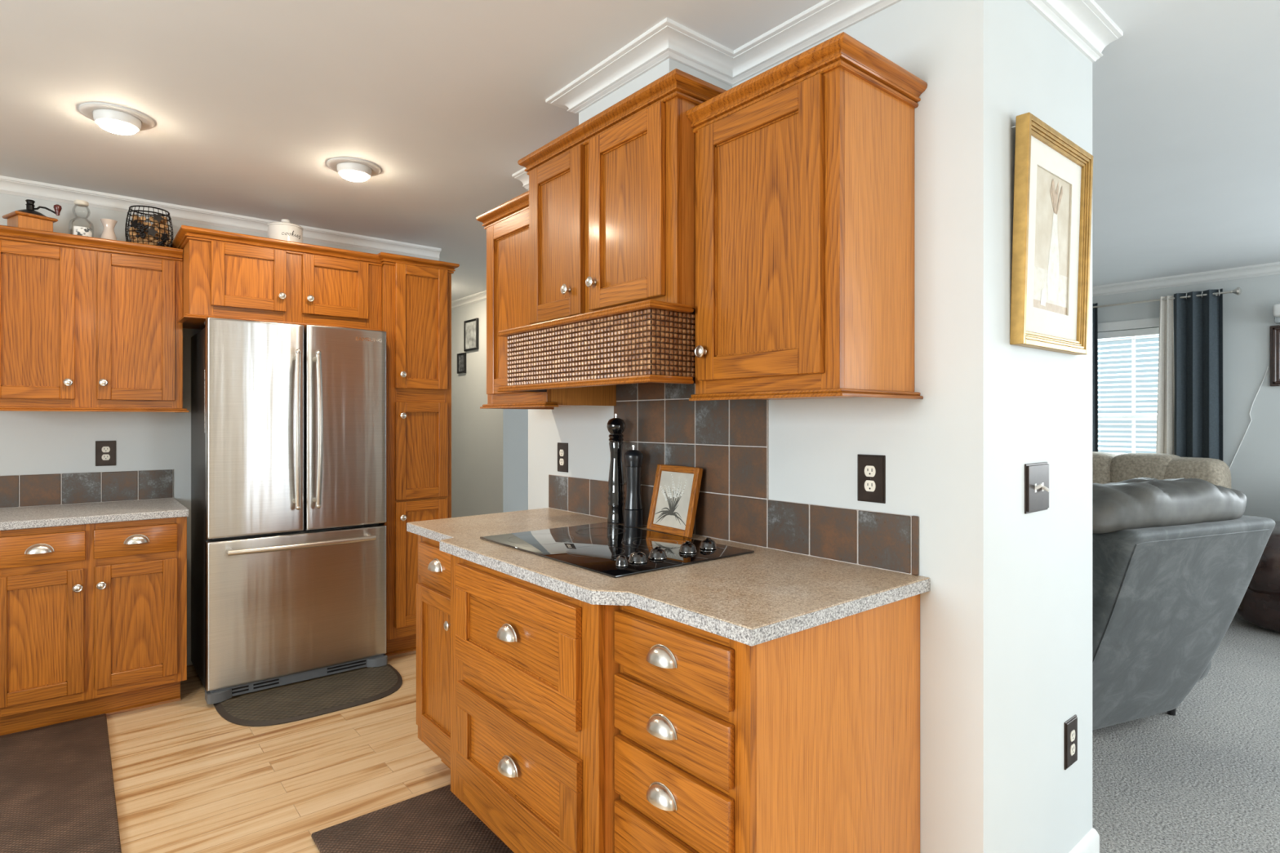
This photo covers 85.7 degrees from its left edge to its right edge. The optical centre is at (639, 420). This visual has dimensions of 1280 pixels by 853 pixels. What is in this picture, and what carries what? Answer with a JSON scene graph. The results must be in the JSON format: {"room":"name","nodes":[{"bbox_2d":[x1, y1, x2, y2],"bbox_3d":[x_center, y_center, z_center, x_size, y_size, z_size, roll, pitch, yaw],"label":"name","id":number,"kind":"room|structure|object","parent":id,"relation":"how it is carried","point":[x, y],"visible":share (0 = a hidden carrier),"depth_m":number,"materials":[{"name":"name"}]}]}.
{"room":"kitchen","nodes":[
{"label":"kitchen","id":0,"kind":"room"},
{"bbox_2d":[0,192,435,665],"bbox_3d":[-3.030,0.090,3.254,4.290,2.440,0.120,0,0,-39],"label":"wall","id":1,"kind":"structure","parent":0,"point":[32,442],"depth_m":3.44,"materials":[{"name":"white paint"}]},
{"bbox_2d":[0,469,173,508],"bbox_3d":[-2.736,0.335,3.412,0.706,0.151,0.008,0,0,-39],"label":"tile backsplash","id":2,"kind":"structure","parent":1,"relation":"attached to","point":[54,489],"depth_m":3.40,"materials":[{"name":"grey tile"}]},
{"bbox_2d":[0,225,188,413],"bbox_3d":[-2.615,-0.438,3.267,0.768,0.795,0.383,0,0,-39],"label":"upper cabinet","id":3,"kind":"object","parent":1,"relation":"attached to","point":[87,323],"visible":1,"depth_m":3.15,"materials":[{"name":"brown wood"}]},
{"bbox_2d":[2,199,62,231],"bbox_3d":[-2.744,-0.901,3.123,0.152,0.185,0.180,0,0,31],"label":"coffee grinder","id":4,"kind":"object","parent":3,"relation":"on","point":[28,218],"visible":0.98,"depth_m":3.08,"materials":[{"name":"brown wood"}]},
{"bbox_2d":[73,200,92,236],"bbox_3d":[-2.622,-0.919,3.236,0.093,0.221,0.094,0,0,-39],"label":"glass bottle","id":5,"kind":"object","parent":3,"relation":"on","point":[77,230],"visible":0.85,"depth_m":3.21,"materials":[{"name":"white"}]},
{"bbox_2d":[100,218,117,239],"bbox_3d":[-2.543,-0.882,3.301,0.068,0.148,0.068,0,0,-39],"label":"vase","id":6,"kind":"object","parent":3,"relation":"on","point":[108,224],"visible":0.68,"depth_m":3.28,"materials":[{"name":"beige ceramic"}]},
{"bbox_2d":[124,204,173,247],"bbox_3d":[-2.417,-0.922,3.398,0.195,0.228,0.206,0,0,-39],"label":"wire basket","id":7,"kind":"object","parent":3,"relation":"on","point":[135,224],"visible":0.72,"depth_m":3.33,"materials":[{"name":"black metal"}]},
{"bbox_2d":[128,231,139,237],"bbox_3d":[-2.453,-0.901,3.343,0.044,0.036,0.022,0,0,-23],"label":"cork","id":8,"kind":"object","parent":7,"relation":"in","point":[130,232],"visible":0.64,"depth_m":3.33,"materials":[{"name":"beige wood"}]},
{"bbox_2d":[132,213,138,221],"bbox_3d":[-2.468,-0.987,3.371,0.040,0.043,0.022,0,0,36],"label":"cork","id":9,"kind":"object","parent":7,"relation":"in","point":[135,215],"visible":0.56,"depth_m":3.36,"materials":[{"name":"beige wood"}]},
{"bbox_2d":[137,238,147,244],"bbox_3d":[-2.411,-0.864,3.341,0.021,0.036,0.044,0,0,36],"label":"cork","id":10,"kind":"object","parent":7,"relation":"in","point":[145,239],"visible":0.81,"depth_m":3.34,"materials":[{"name":"beige wood"}]},
{"bbox_2d":[141,222,151,226],"bbox_3d":[-2.395,-0.949,3.342,0.042,0.024,0.021,0,0,16],"label":"cork","id":11,"kind":"object","parent":7,"relation":"in","point":[144,223],"visible":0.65,"depth_m":3.33,"materials":[{"name":"beige wood"}]},
{"bbox_2d":[145,233,155,240],"bbox_3d":[-2.385,-0.890,3.351,0.044,0.033,0.021,0,0,-19],"label":"cork","id":12,"kind":"object","parent":7,"relation":"in","point":[149,237],"visible":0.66,"depth_m":3.35,"materials":[{"name":"beige wood"}]},
{"bbox_2d":[148,217,159,224],"bbox_3d":[-2.373,-0.975,3.365,0.022,0.038,0.044,0,0,33],"label":"cork","id":13,"kind":"object","parent":7,"relation":"in","point":[151,219],"visible":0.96,"depth_m":3.35,"materials":[{"name":"beige wood"}]},
{"bbox_2d":[156,228,163,237],"bbox_3d":[-2.358,-0.919,3.387,0.041,0.042,0.021,0,0,-9],"label":"cork","id":14,"kind":"object","parent":7,"relation":"in","point":[157,230],"visible":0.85,"depth_m":3.38,"materials":[{"name":"beige wood"}]},
{"bbox_2d":[155,223,164,227],"bbox_3d":[-2.360,-0.958,3.392,0.043,0.028,0.021,0,0,32],"label":"cork","id":15,"kind":"object","parent":7,"relation":"in","point":[157,224],"visible":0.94,"depth_m":3.38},
{"bbox_2d":[160,216,166,223],"bbox_3d":[-2.359,-0.990,3.412,0.021,0.032,0.044,0,0,-29],"label":"cork","id":16,"kind":"object","parent":7,"relation":"in","point":[162,220],"visible":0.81,"depth_m":3.41,"materials":[{"name":"beige wood"}]},
{"bbox_2d":[95,440,115,466],"bbox_3d":[-2.680,0.166,3.459,0.082,0.126,0.009,0,0,-39],"label":"electrical outlet","id":17,"kind":"object","parent":1,"relation":"attached to","point":[105,451],"visible":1,"depth_m":3.46,"materials":[{"name":"brown plastic"}]},
{"bbox_2d":[102,454,110,460],"bbox_3d":[-2.678,0.185,3.456,0.033,0.029,0.003,0,0,-39],"label":"receptacle","id":18,"kind":"object","parent":17,"relation":"attached to","point":[104,457],"depth_m":3.46,"materials":[{"name":"beige plastic"}]},
{"bbox_2d":[102,446,110,452],"bbox_3d":[-2.678,0.146,3.456,0.033,0.029,0.003,0,0,-39],"label":"receptacle","id":19,"kind":"object","parent":17,"relation":"attached to","point":[104,449],"depth_m":3.46,"materials":[{"name":"beige plastic"}]},
{"bbox_2d":[0,175,441,260],"bbox_3d":[-2.932,-1.095,3.228,4.170,0.070,0.045,0,0,-39],"label":"trim","id":20,"kind":"structure","parent":1,"relation":"attached to","point":[8,185],"depth_m":3.68,"materials":[{"name":"white paint"}]},
{"bbox_2d":[171,225,382,330],"bbox_3d":[-1.932,-0.685,3.674,0.919,0.420,0.623,0,0,-39],"label":"upper cabinet","id":21,"kind":"object","parent":1,"relation":"attached to","point":[228,275],"visible":1,"depth_m":3.42,"materials":[{"name":"brown wood"}]},
{"bbox_2d":[267,218,302,243],"bbox_3d":[-1.865,-0.961,3.626,0.168,0.185,0.168,0,0,-39],"label":"cookie jar","id":22,"kind":"object","parent":21,"relation":"on","point":[285,230],"visible":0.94,"depth_m":3.56,"materials":[{"name":"white ceramic"}]},
{"bbox_2d":[451,299,528,517],"bbox_3d":[-0.679,0.090,8.425,3.990,2.440,3.320,0,0,-39],"label":"wall","id":23,"kind":"structure","parent":0,"point":[490,446],"depth_m":6.19,"materials":[{"name":"white paint"}]},
{"bbox_2d":[457,352,466,373],"bbox_3d":[-1.677,-0.536,6.479,0.022,0.188,0.160,0,0,-39],"label":"picture frame","id":24,"kind":"object","parent":23,"relation":"attached to","point":[461,357],"visible":1,"depth_m":6.48,"materials":[{"name":"black plastic"}]},
{"bbox_2d":[458,354,463,371],"bbox_3d":[-1.674,-0.536,6.482,0.010,0.162,0.134,0,0,-39],"label":"picture","id":25,"kind":"object","parent":24,"relation":"attached to","point":[460,356],"depth_m":6.48},
{"bbox_2d":[451,289,486,310],"bbox_3d":[-2.212,-1.099,7.101,0.060,0.062,3.220,0,0,-39],"label":"trim","id":26,"kind":"structure","parent":23,"relation":"attached to","point":[480,296],"depth_m":6.31,"materials":[{"name":"white paint"}]},
{"bbox_2d":[463,318,479,351],"bbox_3d":[-1.548,-0.781,6.323,0.022,0.282,0.266,0,0,-39],"label":"picture frame","id":27,"kind":"object","parent":23,"relation":"attached to","point":[471,327],"visible":1,"depth_m":6.32,"materials":[{"name":"black plastic"}]},
{"bbox_2d":[465,320,475,349],"bbox_3d":[-1.545,-0.781,6.326,0.010,0.252,0.236,0,0,-39],"label":"picture","id":28,"kind":"object","parent":27,"relation":"attached to","point":[470,326],"depth_m":6.33},
{"bbox_2d":[0,0,1279,301],"bbox_3d":[-0.134,-1.180,3.644,9.220,0.100,11.400,0,0,-39],"label":"ceiling","id":29,"kind":"structure","parent":0,"point":[249,103],"depth_m":2.46,"materials":[{"name":"paint"}]},
{"bbox_2d":[78,102,154,134],"bbox_3d":[-1.942,-1.101,2.562,0.226,0.057,0.226,0,0,-39],"label":"ceiling light","id":30,"kind":"object","parent":29,"relation":"attached to","point":[117,119],"visible":1,"depth_m":2.52,"materials":[{"name":"white glass"}]},
{"bbox_2d":[326,157,381,182],"bbox_3d":[-1.273,-1.101,3.074,0.226,0.057,0.226,0,0,-39],"label":"ceiling light","id":31,"kind":"object","parent":29,"relation":"attached to","point":[352,169],"visible":1,"depth_m":3.03,"materials":[{"name":"white glass"}]},
{"bbox_2d":[578,57,732,124],"bbox_3d":[0.041,-1.010,2.322,0.273,0.240,0.475,0,0,-39],"label":"wall","id":32,"kind":"structure","parent":0,"point":[668,65],"depth_m":2.18,"materials":[{"name":"white paint"}]},
{"bbox_2d":[517,68,725,324],"bbox_3d":[-0.012,-0.617,2.257,0.436,0.617,0.834,0,0,-39],"label":"upper cabinet","id":33,"kind":"object","parent":32,"relation":"attached to","point":[612,197],"visible":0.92,"depth_m":2.02,"materials":[{"name":"brown wood"}]},
{"bbox_2d":[497,299,695,393],"bbox_3d":[-0.047,-0.205,2.239,0.492,0.214,0.825,0,0,-39],"label":"range hood","id":34,"kind":"object","parent":33,"relation":"attached to","point":[650,340],"visible":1,"depth_m":1.94,"materials":[{"name":"brown wood"}]},
{"bbox_2d":[511,0,902,189],"bbox_3d":[0.001,-1.104,2.305,0.357,0.052,2.087,0,0,-39],"label":"trim","id":35,"kind":"structure","parent":32,"relation":"attached to","point":[668,38],"depth_m":2.06,"materials":[{"name":"white paint"}]},
{"bbox_2d":[106,610,1279,852],"bbox_3d":[-0.134,1.360,3.644,9.220,0.100,11.400,0,0,-39],"label":"floor","id":36,"kind":"structure","parent":0,"point":[188,778],"depth_m":2.59,"materials":[{"name":"brown wood"}]},
{"bbox_2d":[0,713,121,852],"bbox_3d":[-2.299,1.301,2.255,0.912,0.016,1.303,0,0,-39],"label":"floor mat","id":37,"kind":"object","parent":36,"relation":"on","point":[57,793],"visible":1,"depth_m":2.41,"materials":[{"name":"brown plastic"}]},
{"bbox_2d":[0,516,186,735],"bbox_3d":[-2.523,0.876,3.172,0.681,0.867,0.608,0,0,-39],"label":"base cabinet","id":38,"kind":"object","parent":36,"relation":"on","point":[93,617],"visible":0.98,"depth_m":2.97,"materials":[{"name":"brown wood"}]},
{"bbox_2d":[0,497,189,530],"bbox_3d":[-2.542,0.426,3.181,0.712,0.033,0.613,0,0,-39],"label":"countertop","id":39,"kind":"structure","parent":38,"relation":"on","point":[46,516],"depth_m":3.08,"materials":[{"name":"stone"}]},
{"bbox_2d":[191,317,387,704],"bbox_3d":[-1.838,0.418,3.620,0.815,1.783,0.752,0,0,-39],"label":"refrigerator","id":40,"kind":"object","parent":36,"relation":"on","point":[288,421],"visible":1,"depth_m":3.36,"materials":[{"name":"silver metal"}]},
{"bbox_2d":[213,664,402,726],"bbox_3d":[-1.514,1.301,3.262,0.807,0.015,0.438,0,0,-39],"label":"floor mat","id":41,"kind":"object","parent":36,"relation":"on","point":[312,699],"visible":1,"depth_m":3.20,"materials":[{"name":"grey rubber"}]},
{"bbox_2d":[311,784,514,852],"bbox_3d":[-0.407,1.301,1.785,0.487,0.016,1.375,0,0,-39],"label":"floor mat","id":42,"kind":"object","parent":36,"relation":"on","point":[437,820],"visible":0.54,"depth_m":2.17,"materials":[{"name":"brown plastic"}]},
{"bbox_2d":[377,252,459,656],"bbox_3d":[-1.415,0.204,4.073,0.450,2.211,0.663,0,0,-39],"label":"pantry cabinet","id":43,"kind":"object","parent":36,"relation":"on","point":[416,292],"visible":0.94,"depth_m":3.82,"materials":[{"name":"brown wood"}]},
{"bbox_2d":[416,534,450,768],"bbox_3d":[-0.475,0.868,2.626,0.686,0.885,0.430,0,0,-39],"label":"base cabinet","id":44,"kind":"object","parent":36,"relation":"on","point":[433,584],"visible":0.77,"depth_m":2.46,"materials":[{"name":"brown wood"}]},
{"bbox_2d":[450,554,620,852],"bbox_3d":[-0.103,0.868,2.124,0.748,0.885,0.816,0,0,-39],"label":"base cabinet","id":45,"kind":"object","parent":36,"relation":"on","point":[533,667],"visible":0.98,"depth_m":1.82,"materials":[{"name":"brown wood"}]},
{"bbox_2d":[406,507,930,646],"bbox_3d":[-0.121,0.406,2.166,0.723,0.033,1.772,0,0,-39],"label":"countertop","id":46,"kind":"structure","parent":45,"relation":"on","point":[765,594],"depth_m":1.68,"materials":[{"name":"stone"}]},
{"bbox_2d":[606,413,625,524],"bbox_3d":[-0.089,0.179,2.583,0.070,0.408,0.070,0,0,-39],"label":"pepper mill","id":47,"kind":"object","parent":46,"relation":"on","point":[615,426],"visible":1,"depth_m":2.56,"materials":[{"name":"black paint"}]},
{"bbox_2d":[480,522,754,577],"bbox_3d":[-0.095,0.370,2.147,0.516,0.039,0.734,0,0,-39],"label":"cooktop","id":48,"kind":"object","parent":46,"relation":"in","point":[612,550],"visible":1,"depth_m":2.05,"materials":[{"name":"black glass"}]},
{"bbox_2d":[623,444,643,527],"bbox_3d":[-0.023,0.236,2.504,0.072,0.294,0.072,0,0,-39],"label":"pepper mill","id":49,"kind":"object","parent":46,"relation":"on","point":[633,511],"visible":1,"depth_m":2.48,"materials":[{"name":"black wood"}]},
{"bbox_2d":[646,464,702,537],"bbox_3d":[0.117,0.272,2.363,0.068,0.230,0.230,0,0,-35],"label":"picture frame","id":50,"kind":"object","parent":46,"relation":"on","point":[676,490],"visible":1,"depth_m":2.35,"materials":[{"name":"brown wood"}]},
{"bbox_2d":[613,594,919,852],"bbox_3d":[0.309,0.868,1.671,0.684,0.885,0.408,0,0,-39],"label":"base cabinet","id":51,"kind":"object","parent":36,"relation":"on","point":[807,740],"visible":0.97,"depth_m":1.48,"materials":[{"name":"brown wood"}]},
{"bbox_2d":[1092,451,1231,488],"bbox_3d":[3.297,0.779,5.587,0.810,1.062,2.225,0,0,-39],"label":"couch","id":52,"kind":"object","parent":36,"relation":"on","point":[1107,468],"visible":0.17,"depth_m":5.00,"materials":[{"name":"beige fabric"}]},
{"bbox_2d":[1092,451,1117,484],"bbox_3d":[3.509,0.500,5.558,0.400,0.500,0.690,0,0,-39],"label":"cushion","id":53,"kind":"object","parent":52,"relation":"on","point":[1104,465],"depth_m":5.25,"materials":[{"name":"beige fabric"}]},
{"bbox_2d":[1110,453,1179,483],"bbox_3d":[3.817,0.498,5.183,0.400,0.500,0.460,0,0,-39],"label":"cushion","id":54,"kind":"object","parent":52,"relation":"on","point":[1159,466],"depth_m":5.06,"materials":[{"name":"beige fabric"}]},
{"bbox_2d":[1164,457,1231,488],"bbox_3d":[3.989,0.520,4.974,0.400,0.500,0.400,0,0,-39],"label":"cushion","id":55,"kind":"object","parent":52,"relation":"on","point":[1215,471],"depth_m":4.83,"materials":[{"name":"beige fabric"}]},
{"bbox_2d":[1092,477,1275,730],"bbox_3d":[1.839,0.762,3.075,1.194,1.096,1.309,0,0,-23],"label":"recliner","id":56,"kind":"object","parent":36,"relation":"on","point":[1175,561],"visible":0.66,"depth_m":2.52,"materials":[{"name":"grey leather"}]},
{"bbox_2d":[1092,477,1246,533],"bbox_3d":[1.897,0.303,2.562,0.909,0.178,0.283,0,0,-22],"label":"cushion","id":57,"kind":"object","parent":56,"relation":"on","point":[1140,505],"depth_m":2.41,"materials":[{"name":"grey leather"}]},
{"bbox_2d":[1237,520,1279,631],"bbox_3d":[4.457,0.860,4.136,1.060,0.900,1.270,0,0,-39],"label":"armchair","id":58,"kind":"object","parent":36,"relation":"on","point":[1260,606],"visible":0.6,"depth_m":4.18,"materials":[{"name":"brown leather"}]},
{"bbox_2d":[528,0,1092,852],"bbox_3d":[0.416,0.090,2.645,0.717,2.440,2.088,0,0,-39],"label":"wall","id":59,"kind":"structure","parent":0,"point":[1006,615],"depth_m":1.72,"materials":[{"name":"white paint"}]},
{"bbox_2d":[475,191,616,409],"bbox_3d":[-0.375,-0.446,2.761,0.356,0.795,0.520,0,0,-39],"label":"upper cabinet","id":60,"kind":"object","parent":59,"relation":"attached to","point":[506,224],"visible":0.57,"depth_m":2.68,"materials":[{"name":"brown wood"}]},
{"bbox_2d":[557,442,568,472],"bbox_3d":[-0.337,0.161,2.990,0.009,0.126,0.082,0,0,-39],"label":"electrical outlet","id":61,"kind":"object","parent":59,"relation":"attached to","point":[562,448],"visible":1,"depth_m":2.98,"materials":[{"name":"brown plastic"}]},
{"bbox_2d":[559,458,564,465],"bbox_3d":[-0.339,0.180,2.988,0.003,0.029,0.033,0,0,-39],"label":"receptacle","id":62,"kind":"object","parent":61,"relation":"attached to","point":[561,460],"depth_m":2.99,"materials":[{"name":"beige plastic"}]},
{"bbox_2d":[559,449,564,456],"bbox_3d":[-0.339,0.141,2.988,0.003,0.029,0.033,0,0,-39],"label":"receptacle","id":63,"kind":"object","parent":61,"relation":"attached to","point":[561,451],"depth_m":2.99,"materials":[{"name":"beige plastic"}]},
{"bbox_2d":[548,382,918,575],"bbox_3d":[0.146,0.081,2.402,0.009,0.619,1.739,0,0,-39],"label":"tile backsplash","id":64,"kind":"structure","parent":59,"relation":"attached to","point":[727,439],"depth_m":2.21,"materials":[{"name":"brown tile"}]},
{"bbox_2d":[685,31,927,400],"bbox_3d":[0.415,-0.448,1.790,0.369,0.790,0.496,0,0,-39],"label":"upper cabinet","id":65,"kind":"object","parent":59,"relation":"attached to","point":[805,166],"visible":1,"depth_m":1.65,"materials":[{"name":"brown wood"}]},
{"bbox_2d":[857,453,885,503],"bbox_3d":[0.614,0.155,1.834,0.009,0.126,0.082,0,0,-39],"label":"electrical outlet","id":66,"kind":"object","parent":59,"relation":"attached to","point":[871,468],"visible":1,"depth_m":1.83,"materials":[{"name":"brown plastic"}]},
{"bbox_2d":[864,480,875,491],"bbox_3d":[0.611,0.174,1.832,0.003,0.029,0.033,0,0,-39],"label":"receptacle","id":67,"kind":"object","parent":66,"relation":"attached to","point":[869,485],"depth_m":1.83,"materials":[{"name":"beige plastic"}]},
{"bbox_2d":[864,465,875,476],"bbox_3d":[0.611,0.136,1.832,0.003,0.029,0.033,0,0,-39],"label":"receptacle","id":68,"kind":"object","parent":66,"relation":"attached to","point":[869,470],"depth_m":1.83,"materials":[{"name":"beige plastic"}]},
{"bbox_2d":[1024,462,1049,514],"bbox_3d":[1.042,0.175,1.791,0.140,0.127,0.026,0,0,-39],"label":"light switch","id":69,"kind":"object","parent":59,"relation":"attached to","point":[1037,490],"visible":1,"depth_m":1.78,"materials":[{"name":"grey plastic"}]},
{"bbox_2d":[1009,111,1093,355],"bbox_3d":[1.096,-0.467,1.823,0.436,0.561,0.047,0,0,-39],"label":"picture frame","id":70,"kind":"object","parent":59,"relation":"attached to","point":[1053,177],"visible":1,"depth_m":1.81,"materials":[{"name":"gold metal"}]},
{"bbox_2d":[1033,165,1070,315],"bbox_3d":[1.091,-0.469,1.829,0.244,0.368,0.012,0,0,-39],"label":"print","id":71,"kind":"object","parent":70,"relation":"attached to","point":[1051,186],"depth_m":1.83},
{"bbox_2d":[1064,714,1077,769],"bbox_3d":[1.219,0.910,1.948,0.085,0.132,0.009,0,0,-39],"label":"electrical outlet","id":72,"kind":"object","parent":59,"relation":"attached to","point":[1071,725],"visible":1,"depth_m":1.94,"materials":[{"name":"brown plastic"}]},
{"bbox_2d":[1070,743,1075,755],"bbox_3d":[1.221,0.929,1.946,0.033,0.029,0.003,0,0,-39],"label":"receptacle","id":73,"kind":"object","parent":72,"relation":"attached to","point":[1072,745],"depth_m":1.94,"materials":[{"name":"beige plastic"}]},
{"bbox_2d":[1070,729,1075,742],"bbox_3d":[1.221,0.890,1.946,0.033,0.029,0.003,0,0,-39],"label":"receptacle","id":74,"kind":"object","parent":72,"relation":"attached to","point":[1072,731],"depth_m":1.94,"materials":[{"name":"beige plastic"}]},
{"bbox_2d":[1025,0,1123,62],"bbox_3d":[1.104,-1.101,1.809,0.717,0.058,0.078,0,0,-39],"label":"trim","id":75,"kind":"structure","parent":59,"relation":"attached to","point":[1084,24],"depth_m":1.91,"materials":[{"name":"white paint"}]},
{"bbox_2d":[1069,827,1099,852],"bbox_3d":[0.426,1.266,2.644,0.731,0.088,2.102,0,0,-39],"label":"baseboard","id":76,"kind":"structure","parent":59,"relation":"attached to","point":[1090,843],"depth_m":2.02,"materials":[{"name":"white paint"}]},
{"bbox_2d":[1092,274,1279,521],"bbox_3d":[4.426,0.090,5.308,0.140,2.440,8.180,0,0,-39],"label":"wall","id":77,"kind":"structure","parent":0,"point":[1248,317],"depth_m":5.11,"materials":[{"name":"white paint"}]},
{"bbox_2d":[1097,315,1173,453],"bbox_3d":[4.066,-0.195,5.699,0.140,1.250,0.940,0,0,-39],"label":"window","id":78,"kind":"structure","parent":77,"relation":"in","point":[1148,322],"depth_m":5.71,"materials":[{"name":"white paint"}]},
{"bbox_2d":[1097,327,1159,454],"bbox_3d":[4.054,-0.197,5.689,0.051,1.097,0.780,0,0,-39],"label":"window blind","id":79,"kind":"object","parent":78,"relation":"attached to","point":[1146,331],"visible":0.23,"depth_m":5.70,"materials":[{"name":"white paint"}]},
{"bbox_2d":[1092,287,1241,308],"bbox_3d":[3.921,-0.952,5.721,0.114,0.060,1.641,0,0,-39],"label":"curtain rod","id":80,"kind":"object","parent":77,"relation":"attached to","point":[1237,291],"visible":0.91,"depth_m":5.41,"materials":[{"name":"silver metal"}]},
{"bbox_2d":[1092,302,1097,451],"bbox_3d":[3.719,0.122,5.924,0.079,2.215,0.370,0,0,-39],"label":"curtain","id":81,"kind":"object","parent":80,"relation":"hanging from","point":[1095,317],"visible":0.06,"depth_m":5.81,"materials":[{"name":"blue fabric"}]},
{"bbox_2d":[1155,288,1222,461],"bbox_3d":[4.216,0.122,5.319,0.079,2.215,0.434,0,0,-39],"label":"curtain","id":82,"kind":"object","parent":80,"relation":"hanging from","point":[1189,411],"visible":0.63,"depth_m":5.30,"materials":[{"name":"blue fabric"}]},
{"bbox_2d":[1092,262,1279,296],"bbox_3d":[4.343,-1.093,5.240,0.075,0.075,7.980,0,0,-39],"label":"trim","id":83,"kind":"structure","parent":77,"relation":"attached to","point":[1270,268],"depth_m":5.34,"materials":[{"name":"white paint"}]},
{"bbox_2d":[1269,324,1279,386],"bbox_3d":[4.794,-0.465,4.725,0.032,0.438,0.712,0,0,-39],"label":"picture frame","id":84,"kind":"object","parent":77,"relation":"attached to","point":[1274,331],"visible":1,"depth_m":4.97,"materials":[{"name":"brown wood"}]},
{"bbox_2d":[1229,366,1268,469],"bbox_3d":[4.492,0.285,5.108,0.006,1.351,0.249,0,0,-39],"label":"power cord","id":85,"kind":"object","parent":84,"relation":"hanging from","point":[1268,366],"visible":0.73,"depth_m":5.09,"materials":[{"name":"white plastic"}]},
{"bbox_2d":[1272,303,1279,324],"bbox_3d":[4.759,-0.759,4.675,0.150,0.132,0.680,0,0,-39],"label":"wall heater","id":86,"kind":"object","parent":77,"relation":"attached to","point":[1276,308],"visible":1,"depth_m":4.88,"materials":[{"name":"white plastic"}]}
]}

